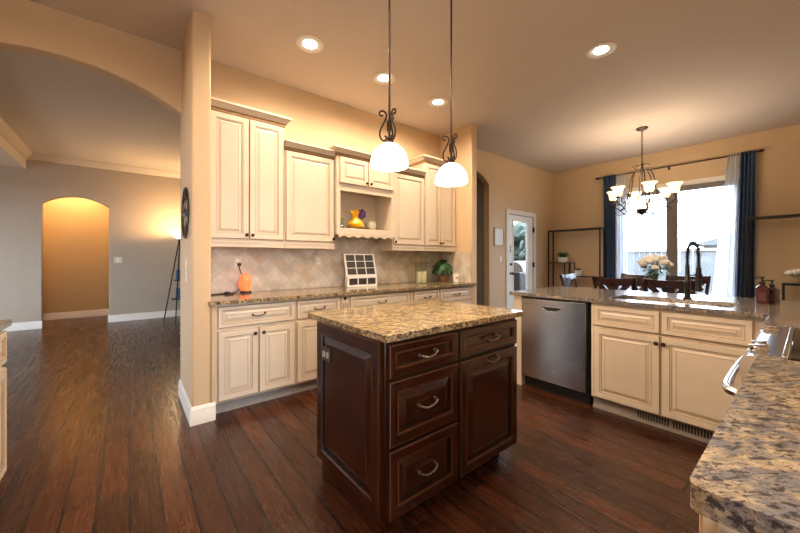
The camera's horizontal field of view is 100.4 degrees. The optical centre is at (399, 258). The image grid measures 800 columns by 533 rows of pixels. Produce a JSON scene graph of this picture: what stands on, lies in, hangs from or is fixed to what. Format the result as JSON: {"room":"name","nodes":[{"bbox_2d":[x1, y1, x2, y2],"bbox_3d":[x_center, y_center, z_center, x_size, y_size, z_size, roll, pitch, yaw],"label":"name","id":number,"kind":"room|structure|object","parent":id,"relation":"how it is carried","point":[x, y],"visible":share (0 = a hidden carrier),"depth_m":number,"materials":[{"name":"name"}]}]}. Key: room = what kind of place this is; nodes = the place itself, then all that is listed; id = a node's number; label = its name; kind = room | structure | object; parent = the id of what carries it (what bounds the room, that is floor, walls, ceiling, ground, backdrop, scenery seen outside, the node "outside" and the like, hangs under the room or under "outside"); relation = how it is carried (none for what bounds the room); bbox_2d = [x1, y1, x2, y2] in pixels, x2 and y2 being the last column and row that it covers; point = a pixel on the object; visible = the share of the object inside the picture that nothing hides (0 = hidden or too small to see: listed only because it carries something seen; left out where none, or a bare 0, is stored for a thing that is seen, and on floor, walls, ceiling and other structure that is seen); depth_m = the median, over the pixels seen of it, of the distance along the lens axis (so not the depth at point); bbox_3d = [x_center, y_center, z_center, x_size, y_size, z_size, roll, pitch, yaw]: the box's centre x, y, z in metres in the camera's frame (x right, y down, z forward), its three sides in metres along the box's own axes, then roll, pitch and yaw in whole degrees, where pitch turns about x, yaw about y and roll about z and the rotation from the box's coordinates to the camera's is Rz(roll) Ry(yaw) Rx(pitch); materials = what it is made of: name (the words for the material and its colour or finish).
{"room":"kitchen","nodes":[
{"label":"kitchen","id":0,"kind":"room"},
{"bbox_2d":[0,135,25,168],"bbox_3d":[-6.170,-1.720,2.913,3.090,0.279,4.998,0,0,-39],"label":"wall","id":1,"kind":"structure","parent":0,"point":[9,156],"depth_m":5.29,"materials":[{"name":"paint"}]},
{"bbox_2d":[43,198,108,313],"bbox_3d":[-6.764,-0.310,7.145,2.700,3.100,0.100,0,0,-39],"label":"wall","id":2,"kind":"structure","parent":0,"point":[75,230],"depth_m":7.02,"materials":[{"name":"beige paint"}]},
{"bbox_2d":[43,309,108,319],"bbox_3d":[-6.801,1.172,7.040,2.290,0.136,0.015,0,0,-39],"label":"baseboard","id":3,"kind":"structure","parent":2,"relation":"attached to","point":[88,313],"depth_m":7.01,"materials":[{"name":"white paint"}]},
{"bbox_2d":[0,159,179,327],"bbox_3d":[-5.799,-0.310,6.511,8.200,3.100,0.120,0,0,-39],"label":"wall","id":4,"kind":"structure","parent":0,"point":[143,208],"depth_m":6.51,"materials":[{"name":"beige paint"}]},
{"bbox_2d":[2,321,41,331],"bbox_3d":[-7.661,1.172,4.913,3.275,0.136,0.015,0,0,-39],"label":"baseboard","id":5,"kind":"structure","parent":4,"relation":"attached to","point":[34,324],"depth_m":5.81,"materials":[{"name":"white paint"}]},
{"bbox_2d":[0,117,179,178],"bbox_3d":[-2.989,-1.802,5.501,5.110,0.114,4.990,0,0,-39],"label":"crown molding","id":6,"kind":"structure","parent":4,"relation":"attached to","point":[6,132],"depth_m":6.12,"materials":[{"name":"beige paint"}]},
{"bbox_2d":[109,310,179,321],"bbox_3d":[-4.132,1.172,7.777,4.015,0.136,0.015,0,0,-39],"label":"baseboard","id":7,"kind":"structure","parent":4,"relation":"attached to","point":[171,313],"depth_m":6.83,"materials":[{"name":"white paint"}]},
{"bbox_2d":[182,10,210,406],"bbox_3d":[-1.697,-0.310,2.763,0.127,3.100,0.629,0,0,-39],"label":"wall","id":8,"kind":"structure","parent":0,"point":[196,49],"depth_m":2.54,"materials":[{"name":"beige paint"}]},
{"bbox_2d":[181,187,188,237],"bbox_3d":[-1.729,-0.370,2.679,0.024,0.412,0.412,0,0,-39],"label":"wall clock","id":9,"kind":"object","parent":8,"relation":"attached to","point":[185,197],"visible":1,"depth_m":2.67,"materials":[{"name":"brown metal"}]},
{"bbox_2d":[178,380,215,426],"bbox_3d":[-1.726,1.172,2.808,0.169,0.136,0.765,0,0,-39],"label":"baseboard","id":10,"kind":"structure","parent":8,"relation":"attached to","point":[204,413],"depth_m":2.53,"materials":[{"name":"white paint"}]},
{"bbox_2d":[0,0,552,381],"bbox_3d":[-1.172,-0.310,3.666,11.800,3.100,0.130,0,0,-39],"label":"wall","id":11,"kind":"structure","parent":0,"point":[153,69],"depth_m":3.60,"materials":[{"name":"beige paint"}]},
{"bbox_2d":[233,256,241,268],"bbox_3d":[-1.582,0.035,3.242,0.075,0.118,0.009,0,0,-39],"label":"wall outlet","id":12,"kind":"object","parent":11,"relation":"attached to","point":[236,259],"visible":1,"depth_m":3.24,"materials":[{"name":"white paint"}]},
{"bbox_2d":[211,97,291,248],"bbox_3d":[-1.441,-0.732,3.129,0.727,1.253,0.360,0,0,-39],"label":"upper cabinet","id":13,"kind":"object","parent":11,"relation":"attached to","point":[247,143],"visible":0.72,"depth_m":3.00,"materials":[{"name":"beige paint"}]},
{"bbox_2d":[277,139,335,249],"bbox_3d":[-0.992,-0.626,3.494,0.540,1.043,0.360,0,0,-39],"label":"upper cabinet","id":14,"kind":"object","parent":11,"relation":"attached to","point":[308,168],"visible":0.91,"depth_m":3.37,"materials":[{"name":"beige paint"}]},
{"bbox_2d":[315,256,321,265],"bbox_3d":[-0.926,0.025,3.775,0.085,0.118,0.009,0,0,-39],"label":"wall outlet","id":15,"kind":"object","parent":11,"relation":"attached to","point":[318,259],"visible":1,"depth_m":3.77,"materials":[{"name":"white paint"}]},
{"bbox_2d":[328,144,394,239],"bbox_3d":[-0.461,-0.708,3.892,0.893,0.960,0.410,0,0,-39],"label":"upper cabinet","id":16,"kind":"object","parent":11,"relation":"attached to","point":[357,185],"visible":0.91,"depth_m":3.83,"materials":[{"name":"beige paint"}]},
{"bbox_2d":[347,227,369,229],"bbox_3d":[-0.506,-0.344,3.877,0.330,0.018,0.330,0,0,-39],"label":"serving plate","id":17,"kind":"object","parent":16,"relation":"in","point":[347,227],"visible":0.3,"depth_m":3.74,"materials":[{"name":"brown wood"}]},
{"bbox_2d":[348,209,365,226],"bbox_3d":[-0.504,-0.466,3.867,0.217,0.231,0.184,0,0,-39],"label":"vase","id":18,"kind":"object","parent":17,"relation":"on","point":[356,214],"visible":0.96,"depth_m":3.81,"materials":[{"name":"ceramic"}]},
{"bbox_2d":[365,222,375,229],"bbox_3d":[-0.355,-0.388,4.000,0.136,0.105,0.136,0,0,-39],"label":"cup","id":19,"kind":"object","parent":16,"relation":"in","point":[372,225],"visible":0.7,"depth_m":3.95,"materials":[{"name":"beige ceramic"}]},
{"bbox_2d":[378,167,426,250],"bbox_3d":[0.032,-0.626,4.324,0.525,1.043,0.360,0,0,-39],"label":"upper cabinet","id":20,"kind":"object","parent":11,"relation":"attached to","point":[409,182],"visible":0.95,"depth_m":4.21,"materials":[{"name":"beige paint"}]},
{"bbox_2d":[408,154,457,251],"bbox_3d":[0.459,-0.732,4.671,0.684,1.253,0.360,0,0,-39],"label":"upper cabinet","id":21,"kind":"object","parent":11,"relation":"attached to","point":[439,201],"visible":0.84,"depth_m":4.52,"materials":[{"name":"beige paint"}]},
{"bbox_2d":[494,227,503,245],"bbox_3d":[1.778,-0.395,5.974,0.290,0.330,0.020,0,0,-39],"label":"framed print","id":22,"kind":"object","parent":11,"relation":"attached to","point":[498,232],"visible":1,"depth_m":5.96,"materials":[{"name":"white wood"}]},
{"bbox_2d":[506,209,535,308],"bbox_3d":[2.353,0.160,6.447,1.040,2.160,0.114,0,0,-39],"label":"door","id":23,"kind":"structure","parent":11,"relation":"in","point":[510,219],"depth_m":6.41,"materials":[{"name":"white paint"}]},
{"bbox_2d":[0,315,707,532],"bbox_3d":[-1.071,1.290,3.446,11.880,0.100,13.300,0,0,-39],"label":"floor","id":24,"kind":"structure","parent":0,"point":[101,439],"depth_m":2.00,"materials":[{"name":"brown wood"}]},
{"bbox_2d":[0,330,6,480],"bbox_3d":[-2.082,0.799,1.301,0.656,0.882,0.745,0,0,-39],"label":"base cabinet","id":25,"kind":"object","parent":24,"relation":"on","point":[3,334],"visible":0.87,"depth_m":1.73,"materials":[{"name":"beige paint"}]},
{"bbox_2d":[0,319,11,330],"bbox_3d":[-2.120,0.341,1.277,0.698,0.030,0.795,0,0,-39],"label":"countertop","id":26,"kind":"structure","parent":25,"relation":"on","point":[4,324],"depth_m":1.71,"materials":[{"name":"beige stone"}]},
{"bbox_2d":[163,231,179,321],"bbox_3d":[-4.506,0.341,6.760,0.434,1.802,0.522,0,0,28],"label":"floor lamp","id":27,"kind":"object","parent":24,"relation":"on","point":[176,234],"visible":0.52,"depth_m":6.66,"materials":[{"name":"black metal"}]},
{"bbox_2d":[215,299,294,413],"bbox_3d":[-1.361,0.799,3.007,0.645,0.882,0.626,0,0,-39],"label":"base cabinet","id":28,"kind":"object","parent":24,"relation":"on","point":[255,341],"visible":0.93,"depth_m":2.77,"materials":[{"name":"beige paint"}]},
{"bbox_2d":[211,305,214,402],"bbox_3d":[-1.458,0.798,2.592,0.025,0.884,0.058,0,0,-39],"label":"trim","id":29,"kind":"structure","parent":28,"relation":"attached to","point":[212,307],"depth_m":2.57,"materials":[{"name":"beige paint"}]},
{"bbox_2d":[293,296,339,393],"bbox_3d":[-0.930,0.799,3.356,0.459,0.882,0.626,0,0,-39],"label":"base cabinet","id":30,"kind":"object","parent":24,"relation":"on","point":[305,327],"visible":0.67,"depth_m":3.07,"materials":[{"name":"beige paint"}]},
{"bbox_2d":[349,290,412,307],"bbox_3d":[-0.349,0.798,3.828,0.856,0.883,0.626,0,0,-39],"label":"base cabinet","id":31,"kind":"object","parent":24,"relation":"on","point":[357,300],"depth_m":3.58,"materials":[{"name":"beige paint"}]},
{"bbox_2d":[208,281,477,305],"bbox_3d":[-0.396,0.341,3.791,3.238,0.030,0.650,0,0,-39],"label":"countertop","id":32,"kind":"structure","parent":31,"relation":"on","point":[288,294],"depth_m":3.33,"materials":[{"name":"beige stone"}]},
{"bbox_2d":[211,263,241,294],"bbox_3d":[-1.581,0.183,3.078,0.159,0.286,0.338,0,0,30],"label":"power cord","id":33,"kind":"object","parent":32,"relation":"on","point":[238,264],"visible":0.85,"depth_m":3.06,"materials":[{"name":"black plastic"}]},
{"bbox_2d":[238,272,251,292],"bbox_3d":[-1.474,0.227,3.180,0.120,0.197,0.114,0,0,-39],"label":"salt lamp","id":34,"kind":"object","parent":32,"relation":"on","point":[245,280],"visible":1,"depth_m":3.15,"materials":[{"name":"orange stone"}]},
{"bbox_2d":[343,254,376,287],"bbox_3d":[-0.465,0.133,3.936,0.412,0.385,0.103,0,0,-36],"label":"display","id":35,"kind":"object","parent":32,"relation":"on","point":[360,269],"visible":1,"depth_m":3.91,"materials":[{"name":"white paint"}]},
{"bbox_2d":[345,255,354,260],"bbox_3d":[-0.581,-0.011,3.882,0.112,0.072,0.022,0,0,-36],"label":"photo","id":36,"kind":"object","parent":35,"relation":"attached to","point":[347,257],"depth_m":3.88},
{"bbox_2d":[346,262,355,267],"bbox_3d":[-0.568,0.068,3.864,0.112,0.072,0.022,0,0,-36],"label":"photo","id":37,"kind":"object","parent":35,"relation":"attached to","point":[348,264],"depth_m":3.86},
{"bbox_2d":[347,268,356,274],"bbox_3d":[-0.555,0.146,3.846,0.112,0.072,0.022,0,0,-36],"label":"photo","id":38,"kind":"object","parent":35,"relation":"on","point":[350,271],"depth_m":3.85},
{"bbox_2d":[349,278,357,284],"bbox_3d":[-0.534,0.262,3.823,0.105,0.072,0.002,0,0,-36],"label":"photo","id":39,"kind":"object","parent":35,"relation":"attached to","point":[352,281],"depth_m":3.82},
{"bbox_2d":[357,268,365,274],"bbox_3d":[-0.453,0.146,3.920,0.112,0.072,0.022,0,0,-36],"label":"photo","id":40,"kind":"object","parent":35,"relation":"on","point":[360,271],"depth_m":3.92},
{"bbox_2d":[359,278,366,284],"bbox_3d":[-0.435,0.262,3.895,0.105,0.072,0.002,0,0,-36],"label":"photo","id":41,"kind":"object","parent":35,"relation":"attached to","point":[362,281],"depth_m":3.90},
{"bbox_2d":[416,272,425,282],"bbox_3d":[0.286,0.182,4.456,0.170,0.292,0.170,0,0,-39],"label":"candle jar","id":42,"kind":"object","parent":32,"relation":"on","point":[420,276],"visible":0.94,"depth_m":4.43,"materials":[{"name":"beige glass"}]},
{"bbox_2d":[416,272,420,282],"bbox_3d":[0.251,0.236,4.441,0.068,0.162,0.068,0,0,-39],"label":"candle","id":43,"kind":"object","parent":42,"relation":"on","point":[418,274],"depth_m":4.41,"materials":[{"name":"beige wax"}]},
{"bbox_2d":[421,272,425,282],"bbox_3d":[0.321,0.236,4.472,0.068,0.162,0.068,0,0,-39],"label":"candle","id":44,"kind":"object","parent":42,"relation":"on","point":[423,274],"depth_m":4.44,"materials":[{"name":"beige wax"}]},
{"bbox_2d":[432,259,452,281],"bbox_3d":[0.607,0.165,4.744,0.333,0.320,0.308,0,0,-39],"label":"potted plant","id":45,"kind":"object","parent":32,"relation":"on","point":[444,268],"visible":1,"depth_m":4.66,"materials":[{"name":"green plant"}]},
{"bbox_2d":[340,295,348,308],"bbox_3d":[-0.727,0.749,3.542,0.088,0.782,0.594,0,0,-39],"label":"fluted pilaster","id":46,"kind":"object","parent":31,"relation":"attached to","point":[344,299],"visible":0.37,"depth_m":3.31,"materials":[{"name":"beige paint"}]},
{"bbox_2d":[317,318,516,532],"bbox_3d":[0.133,0.798,1.977,1.038,0.883,0.696,0,0,-39],"label":"kitchen island","id":47,"kind":"object","parent":24,"relation":"on","point":[400,423],"visible":0.99,"depth_m":1.64,"materials":[{"name":"brown wood"}]},
{"bbox_2d":[322,346,330,362],"bbox_3d":[-0.404,0.524,1.826,0.010,0.072,0.100,0,0,-39],"label":"outlet","id":48,"kind":"object","parent":47,"relation":"attached to","point":[326,350],"depth_m":1.81,"materials":[{"name":"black plastic"}]},
{"bbox_2d":[308,299,523,342],"bbox_3d":[0.108,0.341,2.060,1.087,0.030,0.807,0,0,-39],"label":"island countertop","id":49,"kind":"structure","parent":47,"relation":"on","point":[392,322],"depth_m":1.85,"materials":[{"name":"beige and brown speckled granite"}]},
{"bbox_2d":[413,288,438,300],"bbox_3d":[0.155,0.799,4.237,0.439,0.882,0.626,0,0,-39],"label":"base cabinet","id":50,"kind":"object","parent":24,"relation":"on","point":[421,294],"visible":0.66,"depth_m":4.01,"materials":[{"name":"beige paint"}]},
{"bbox_2d":[439,285,470,303],"bbox_3d":[0.572,0.799,4.575,0.630,0.882,0.626,0,0,-39],"label":"base cabinet","id":51,"kind":"object","parent":24,"relation":"on","point":[462,294],"visible":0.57,"depth_m":4.37,"materials":[{"name":"beige paint"}]},
{"bbox_2d":[513,295,524,384],"bbox_3d":[1.397,0.798,3.492,0.600,0.883,0.088,0,0,-39],"label":"end panel","id":52,"kind":"object","parent":24,"relation":"on","point":[517,299],"visible":0.14,"depth_m":3.28,"materials":[{"name":"beige paint"}]},
{"bbox_2d":[522,296,593,403],"bbox_3d":[1.595,0.804,3.201,0.598,0.872,0.601,0,0,-39],"label":"dishwasher","id":53,"kind":"object","parent":24,"relation":"on","point":[556,333],"visible":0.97,"depth_m":2.98,"materials":[{"name":"silver metal"}]},
{"bbox_2d":[559,273,576,286],"bbox_3d":[2.917,0.739,5.324,0.506,1.007,0.536,0,0,-39],"label":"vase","id":54,"kind":"object","parent":24,"relation":"on","point":[566,279],"visible":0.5,"depth_m":5.50,"materials":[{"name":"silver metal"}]},
{"bbox_2d":[548,227,604,286],"bbox_3d":[3.493,0.325,6.646,0.220,1.830,1.000,0,0,-39],"label":"etagere","id":55,"kind":"object","parent":24,"relation":"on","point":[595,228],"visible":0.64,"depth_m":6.58,"materials":[{"name":"black metal"}]},
{"bbox_2d":[556,252,569,261],"bbox_3d":[3.353,-0.044,6.828,0.284,0.227,0.295,0,0,-39],"label":"potted plant","id":56,"kind":"object","parent":55,"relation":"on","point":[562,257],"visible":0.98,"depth_m":6.78,"materials":[{"name":"green plant"}]},
{"bbox_2d":[548,227,604,232],"bbox_3d":[3.493,-0.575,6.646,0.220,0.030,1.000,0,0,-39],"label":"shelf","id":57,"kind":"object","parent":55,"relation":"attached to","point":[596,228],"depth_m":6.57,"materials":[{"name":"black metal"}]},
{"bbox_2d":[592,276,636,290],"bbox_3d":[2.975,0.739,4.513,0.536,1.007,0.506,0,0,-39],"label":"dining chair","id":58,"kind":"object","parent":24,"relation":"on","point":[613,283],"visible":0.38,"depth_m":4.33,"materials":[{"name":"brown wood"}]},
{"bbox_2d":[621,273,658,289],"bbox_3d":[3.650,0.739,5.177,0.536,1.007,0.506,0,0,-39],"label":"dining chair","id":59,"kind":"object","parent":24,"relation":"on","point":[639,278],"visible":0.27,"depth_m":5.33,"materials":[{"name":"brown wood"}]},
{"bbox_2d":[597,287,739,296],"bbox_3d":[3.469,0.860,4.644,1.000,0.760,1.700,0,0,-39],"label":"dining table","id":60,"kind":"object","parent":24,"relation":"on","point":[597,287],"visible":0.06,"depth_m":4.49,"materials":[{"name":"brown wood"}]},
{"bbox_2d":[637,254,673,279],"bbox_3d":[3.499,0.206,4.575,0.418,0.545,0.405,0,0,-39],"label":"flower vase","id":61,"kind":"object","parent":60,"relation":"on","point":[657,261],"visible":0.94,"depth_m":4.50,"materials":[{"name":"clear glass"}]},
{"bbox_2d":[642,278,695,294],"bbox_3d":[3.337,0.739,4.067,0.536,1.007,0.506,0,0,-39],"label":"dining chair","id":62,"kind":"object","parent":24,"relation":"on","point":[666,286],"visible":0.31,"depth_m":3.92,"materials":[{"name":"brown wood"}]},
{"bbox_2d":[591,302,765,443],"bbox_3d":[2.104,0.799,2.563,0.632,0.882,0.970,0,0,-39],"label":"base cabinet","id":63,"kind":"object","parent":24,"relation":"on","point":[665,369],"visible":0.75,"depth_m":2.37,"materials":[{"name":"beige paint"}]},
{"bbox_2d":[635,409,714,439],"bbox_3d":[1.957,1.187,2.393,0.005,0.063,0.450,0,0,-39],"label":"floor vent","id":64,"kind":"object","parent":63,"relation":"attached to","point":[697,433],"depth_m":2.38,"materials":[{"name":"beige metal"}]},
{"bbox_2d":[665,274,710,293],"bbox_3d":[4.022,0.739,4.719,0.536,1.007,0.506,0,0,-39],"label":"dining chair","id":65,"kind":"object","parent":24,"relation":"on","point":[706,280],"visible":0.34,"depth_m":4.82,"materials":[{"name":"brown wood"}]},
{"bbox_2d":[699,515,738,532],"bbox_3d":[1.003,0.802,0.573,1.010,0.876,0.656,0,0,-39],"label":"base cabinet","id":66,"kind":"object","parent":24,"relation":"on","point":[706,525],"visible":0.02,"depth_m":0.48,"materials":[{"name":"beige paint"}]},
{"bbox_2d":[690,355,799,532],"bbox_3d":[1.029,0.344,0.538,1.020,0.038,0.688,0,0,-39],"label":"countertop","id":67,"kind":"structure","parent":66,"relation":"on","point":[746,479],"depth_m":0.54,"materials":[{"name":"beige stone"}]},
{"bbox_2d":[721,324,799,395],"bbox_3d":[1.681,0.761,1.150,0.756,0.919,0.777,0,0,-39],"label":"range","id":68,"kind":"object","parent":24,"relation":"on","point":[774,341],"visible":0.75,"depth_m":1.24,"materials":[{"name":"silver metal"}]},
{"bbox_2d":[782,327,799,360],"bbox_3d":[1.726,0.331,1.094,0.748,0.026,0.594,0,0,-39],"label":"cooktop","id":69,"kind":"object","parent":68,"relation":"in","point":[790,335],"depth_m":1.25,"materials":[{"name":"metal"}]},
{"bbox_2d":[745,214,799,299],"bbox_3d":[5.318,0.325,4.396,0.220,1.830,1.045,0,0,-39],"label":"etagere","id":70,"kind":"object","parent":24,"relation":"on","point":[747,219],"visible":0.71,"depth_m":4.72,"materials":[{"name":"black metal"}]},
{"bbox_2d":[745,214,799,219],"bbox_3d":[5.318,-0.575,4.396,0.220,0.030,1.045,0,0,-39],"label":"shelf","id":71,"kind":"object","parent":70,"relation":"attached to","point":[789,215],"depth_m":4.54,"materials":[{"name":"black metal"}]},
{"bbox_2d":[782,282,799,285],"bbox_3d":[5.421,0.340,4.270,0.220,0.030,0.680,0,0,-39],"label":"shelf","id":72,"kind":"object","parent":70,"relation":"attached to","point":[783,284],"depth_m":4.41,"materials":[{"name":"black metal"}]},
{"bbox_2d":[783,269,799,275],"bbox_3d":[5.280,0.227,4.412,0.263,0.194,0.277,0,0,-39],"label":"flower bowl","id":73,"kind":"object","parent":70,"relation":"on","point":[795,271],"visible":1,"depth_m":4.40,"materials":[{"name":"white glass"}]},
{"bbox_3d":[2.493,0.749,1.724,1.195,0.782,0.655,0,0,-39],"label":"cabinet","id":74,"kind":"object","parent":24,"relation":"on","visible":0},
{"bbox_2d":[509,286,799,328],"bbox_3d":[2.072,0.341,2.535,1.588,0.030,2.475,0,0,-39],"label":"countertop","id":75,"kind":"structure","parent":74,"relation":"on","point":[786,313],"depth_m":2.61,"materials":[{"name":"beige stone"}]},
{"bbox_2d":[621,298,731,307],"bbox_3d":[2.117,0.459,2.620,0.414,0.203,0.764,0,0,-39],"label":"sink","id":76,"kind":"object","parent":75,"relation":"in","point":[621,298],"visible":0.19,"depth_m":2.72,"materials":[{"name":"silver metal"}]},
{"bbox_2d":[683,240,703,298],"bbox_3d":[2.368,0.088,2.665,0.102,0.475,0.185,0,0,8],"label":"spring faucet","id":77,"kind":"object","parent":75,"relation":"on","point":[698,274],"visible":1,"depth_m":2.68,"materials":[{"name":"black metal"}]},
{"bbox_2d":[753,277,768,303],"bbox_3d":[2.649,0.228,2.443,0.075,0.194,0.079,0,0,-39],"label":"soap bottle","id":78,"kind":"object","parent":75,"relation":"on","point":[761,291],"visible":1,"depth_m":2.42,"materials":[{"name":"orange glass"}]},
{"bbox_2d":[763,280,779,303],"bbox_3d":[2.731,0.240,2.454,0.072,0.171,0.075,0,0,-14],"label":"soap bottle","id":79,"kind":"object","parent":75,"relation":"on","point":[774,293],"visible":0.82,"depth_m":2.42,"materials":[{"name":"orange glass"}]},
{"bbox_2d":[0,0,799,173],"bbox_3d":[-1.071,-1.910,3.446,11.880,0.100,13.300,0,0,-39],"label":"ceiling","id":80,"kind":"structure","parent":0,"point":[691,72],"depth_m":3.29,"materials":[{"name":"paint"}]},
{"bbox_2d":[296,35,323,52],"bbox_3d":[-0.779,-1.853,2.882,0.236,0.011,0.236,0,0,-39],"label":"recessed light","id":81,"kind":"object","parent":80,"relation":"in","point":[307,43],"visible":1,"depth_m":2.87,"materials":[{"name":"white paint"}]},
{"bbox_2d":[373,72,394,84],"bbox_3d":[-0.164,-1.853,3.424,0.236,0.011,0.236,0,0,-39],"label":"recessed light","id":82,"kind":"object","parent":80,"relation":"in","point":[380,77],"visible":0.79,"depth_m":3.42,"materials":[{"name":"white paint"}]},
{"bbox_2d":[370,0,407,171],"bbox_3d":[-0.060,-1.190,1.883,0.214,1.338,0.214,0,0,-9],"label":"pendant light","id":83,"kind":"object","parent":80,"relation":"hanging from","point":[388,156],"visible":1,"depth_m":1.87,"materials":[{"name":"white glass"}]},
{"bbox_2d":[428,97,447,106],"bbox_3d":[0.451,-1.853,3.947,0.236,0.011,0.236,0,0,-39],"label":"recessed light","id":84,"kind":"object","parent":80,"relation":"in","point":[438,101],"visible":1,"depth_m":3.94,"materials":[{"name":"white paint"}]},
{"bbox_2d":[435,0,467,186],"bbox_3d":[0.340,-1.180,2.208,0.214,1.358,0.214,0,0,31],"label":"pendant light","id":85,"kind":"object","parent":80,"relation":"hanging from","point":[451,174],"visible":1,"depth_m":2.20,"materials":[{"name":"white glass"}]},
{"bbox_2d":[586,42,616,58],"bbox_3d":[1.791,-1.853,2.967,0.236,0.011,0.236,0,0,-39],"label":"recessed light","id":86,"kind":"object","parent":80,"relation":"in","point":[600,50],"visible":1,"depth_m":2.96,"materials":[{"name":"white paint"}]},
{"bbox_2d":[606,126,682,216],"bbox_3d":[3.439,-1.227,4.732,0.917,1.264,0.818,0,0,-6],"label":"chandelier","id":87,"kind":"object","parent":80,"relation":"hanging from","point":[642,206],"visible":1,"depth_m":4.69,"materials":[{"name":"white glass"}]},
{"bbox_2d":[440,124,476,304],"bbox_3d":[0.838,-0.310,4.839,0.130,3.100,0.599,0,0,-39],"label":"wall","id":88,"kind":"structure","parent":0,"point":[466,141],"depth_m":4.64,"materials":[{"name":"beige paint"}]},
{"bbox_2d":[477,177,483,304],"bbox_3d":[1.024,-0.310,6.594,0.100,3.100,1.648,0,0,-39],"label":"wall","id":89,"kind":"structure","parent":0,"point":[480,187],"depth_m":5.99,"materials":[{"name":"grey paint"}]},
{"bbox_2d":[553,124,799,300],"bbox_3d":[4.691,-0.310,5.693,0.140,3.100,4.130,0,0,-39],"label":"wall","id":90,"kind":"structure","parent":0,"point":[578,197],"depth_m":5.26,"materials":[{"name":"beige paint"}]},
{"bbox_2d":[615,173,739,295],"bbox_3d":[4.676,-0.028,5.681,0.138,2.535,1.750,0,0,-39],"label":"window","id":91,"kind":"structure","parent":90,"relation":"in","point":[672,216],"depth_m":5.66,"materials":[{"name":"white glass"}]},
{"bbox_2d":[596,149,763,180],"bbox_3d":[4.552,-1.555,5.664,0.109,0.070,2.230,0,0,-39],"label":"curtain rod","id":92,"kind":"object","parent":90,"relation":"attached to","point":[760,150],"visible":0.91,"depth_m":5.44,"materials":[{"name":"brown metal"}]},
{"bbox_2d":[604,174,615,287],"bbox_3d":[3.976,-0.182,6.318,0.065,2.805,0.202,0,0,-39],"label":"curtain","id":93,"kind":"object","parent":92,"relation":"hanging from","point":[609,215],"visible":0.64,"depth_m":6.32,"materials":[{"name":"blue fabric"}]},
{"bbox_2d":[616,173,627,288],"bbox_3d":[4.111,-0.180,6.150,0.060,2.800,0.210,0,0,-39],"label":"sheer curtain","id":94,"kind":"object","parent":92,"relation":"hanging from","point":[621,180],"visible":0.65,"depth_m":6.16,"materials":[{"name":"white fabric"}]},
{"bbox_2d":[712,153,739,295],"bbox_3d":[4.956,-0.180,5.109,0.060,2.800,0.371,0,0,-39],"label":"sheer curtain","id":95,"kind":"object","parent":92,"relation":"hanging from","point":[724,271],"visible":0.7,"depth_m":5.06,"materials":[{"name":"white fabric"}]},
{"bbox_2d":[736,150,755,297],"bbox_3d":[5.103,-0.182,4.928,0.065,2.805,0.222,0,0,-39],"label":"curtain","id":96,"kind":"object","parent":92,"relation":"hanging from","point":[748,161],"visible":0.64,"depth_m":4.92,"materials":[{"name":"blue fabric"}]},
{"label":"outside","id":97,"kind":"structure","parent":0,"visible":0},
{"bbox_3d":[1.098,1.500,10.550,75.000,0.280,75.000,0,0,-39],"label":"ground","id":98,"kind":"structure","parent":97,"visible":0},
{"bbox_2d":[514,261,525,290],"bbox_3d":[3.014,0.705,8.267,1.000,1.310,0.520,0,0,-39],"label":"grill","id":99,"kind":"object","parent":98,"relation":"on","point":[519,266],"visible":0.29,"depth_m":7.87,"materials":[{"name":"silver metal"}]},
{"bbox_2d":[514,261,525,274],"bbox_3d":[3.014,0.310,8.267,0.680,0.520,0.520,0,0,-39],"label":"hood","id":100,"kind":"object","parent":99,"relation":"attached to","point":[519,266],"depth_m":7.96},
{"bbox_2d":[514,222,525,260],"bbox_3d":[4.060,0.030,11.145,1.583,2.671,1.563,0,0,-39],"label":"tree","id":101,"kind":"object","parent":98,"relation":"on","point":[518,227],"visible":0.12,"depth_m":10.78,"materials":[{"name":"green plant"}]},
{"bbox_2d":[518,230,525,260],"bbox_3d":[3.792,0.258,9.701,0.672,2.218,0.729,0,0,-39],"label":"tree","id":102,"kind":"object","parent":98,"relation":"on","point":[522,234],"visible":0.09,"depth_m":9.62,"materials":[{"name":"green plant"}]},
{"bbox_2d":[628,248,734,295],"bbox_3d":[9.768,0.525,8.570,0.070,1.670,17.000,0,0,-39],"label":"fence","id":103,"kind":"object","parent":98,"relation":"on","point":[633,255],"visible":0.07,"depth_m":10.08,"materials":[{"name":"white wood"}]},
{"bbox_2d":[692,238,717,276],"bbox_3d":[18.762,-0.290,14.968,6.600,3.300,7.600,0,0,-39],"label":"house","id":104,"kind":"structure","parent":98,"relation":"on","point":[712,243],"depth_m":15.43,"materials":[{"name":"white"}]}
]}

